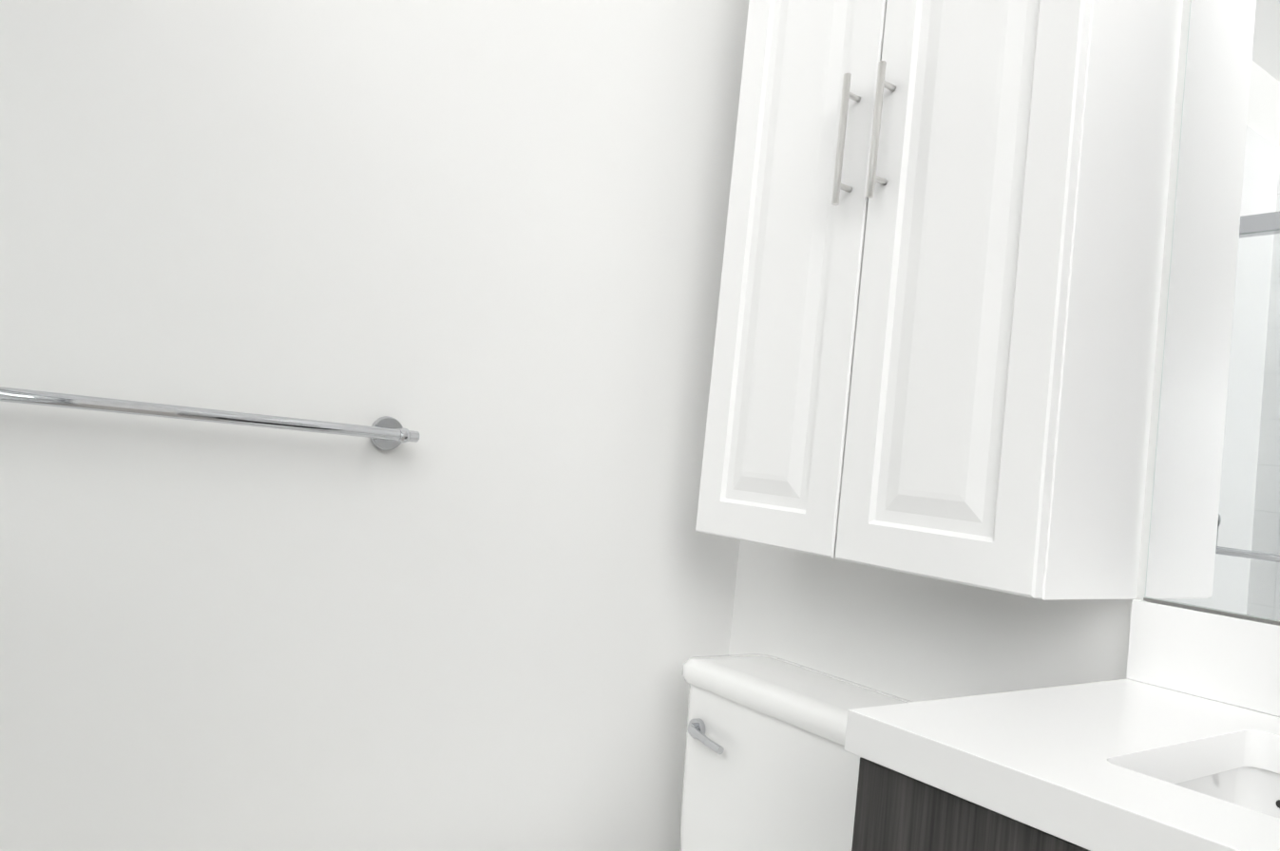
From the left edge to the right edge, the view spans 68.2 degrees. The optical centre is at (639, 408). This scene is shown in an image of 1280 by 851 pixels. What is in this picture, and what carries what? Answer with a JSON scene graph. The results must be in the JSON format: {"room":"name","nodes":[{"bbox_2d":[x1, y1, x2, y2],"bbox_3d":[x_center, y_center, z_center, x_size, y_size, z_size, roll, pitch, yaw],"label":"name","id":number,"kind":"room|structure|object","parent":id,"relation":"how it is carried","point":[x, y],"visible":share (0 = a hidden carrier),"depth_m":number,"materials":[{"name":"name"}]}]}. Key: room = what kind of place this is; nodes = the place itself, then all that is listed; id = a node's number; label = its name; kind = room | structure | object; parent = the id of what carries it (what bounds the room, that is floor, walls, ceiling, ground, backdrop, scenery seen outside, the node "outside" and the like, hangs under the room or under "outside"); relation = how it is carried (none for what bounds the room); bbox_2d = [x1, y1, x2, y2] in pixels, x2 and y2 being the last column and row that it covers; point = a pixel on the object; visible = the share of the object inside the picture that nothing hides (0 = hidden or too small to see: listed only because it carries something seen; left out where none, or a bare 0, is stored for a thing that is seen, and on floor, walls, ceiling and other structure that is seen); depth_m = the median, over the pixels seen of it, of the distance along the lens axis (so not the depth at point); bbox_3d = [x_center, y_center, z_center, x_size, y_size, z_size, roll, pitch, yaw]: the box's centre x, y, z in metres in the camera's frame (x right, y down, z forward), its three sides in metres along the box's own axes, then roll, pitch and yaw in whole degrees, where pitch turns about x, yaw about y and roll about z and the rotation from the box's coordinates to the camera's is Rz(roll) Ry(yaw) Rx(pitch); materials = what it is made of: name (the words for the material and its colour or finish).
{"room":"bathroom","nodes":[
{"label":"bathroom","id":0,"kind":"room"},
{"bbox_2d":[0,0,749,850],"bbox_3d":[-0.769,-0.249,1.236,2.650,2.700,0.100,8,-4,-36],"label":"wall","id":1,"kind":"structure","parent":0,"point":[477,245],"depth_m":1.43,"materials":[{"name":"white paint"}]},
{"bbox_2d":[0,386,419,451],"bbox_3d":[-0.605,0.005,1.250,0.649,0.054,0.079,8,-4,-36],"label":"towel rail","id":2,"kind":"object","parent":1,"relation":"attached to","point":[386,433],"visible":1,"depth_m":1.24,"materials":[{"name":"silver metal"}]},
{"bbox_2d":[728,0,1277,702],"bbox_3d":[0.765,-0.086,1.287,0.100,2.700,1.640,8,-4,-36],"label":"wall","id":3,"kind":"structure","parent":0,"point":[911,637],"depth_m":1.51,"materials":[{"name":"white paint"}]},
{"bbox_2d":[695,0,1183,600],"bbox_3d":[0.430,-0.388,1.471,0.283,1.250,0.635,8,-4,-36],"label":"upper cabinet","id":4,"kind":"object","parent":3,"relation":"attached to","point":[935,338],"visible":1,"depth_m":1.28,"materials":[{"name":"white wood"}]},
{"bbox_2d":[1143,0,1279,625],"bbox_3d":[0.939,-0.287,0.994,0.008,1.106,0.716,8,-4,-36],"label":"mirror","id":5,"kind":"object","parent":3,"relation":"attached to","point":[1213,545],"visible":1,"depth_m":1.22,"materials":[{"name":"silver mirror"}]},
{"bbox_3d":[0.149,1.180,-0.285,2.650,0.100,3.700,8,-4,-36],"label":"floor","id":6,"kind":"structure","parent":0,"visible":0},
{"bbox_2d":[680,653,912,850],"bbox_3d":[0.032,0.805,1.349,0.752,0.783,0.468,8,-4,-36],"label":"toilet","id":7,"kind":"object","parent":6,"relation":"on","point":[771,764],"visible":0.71,"depth_m":1.48,"materials":[{"name":"white ceramic"}]},
{"bbox_2d":[844,599,1279,850],"bbox_3d":[0.600,0.727,0.778,0.575,1.000,0.730,8,-4,-36],"label":"bathroom vanity","id":8,"kind":"object","parent":6,"relation":"on","point":[1171,742],"visible":1,"depth_m":0.91,"materials":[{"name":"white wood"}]}
]}

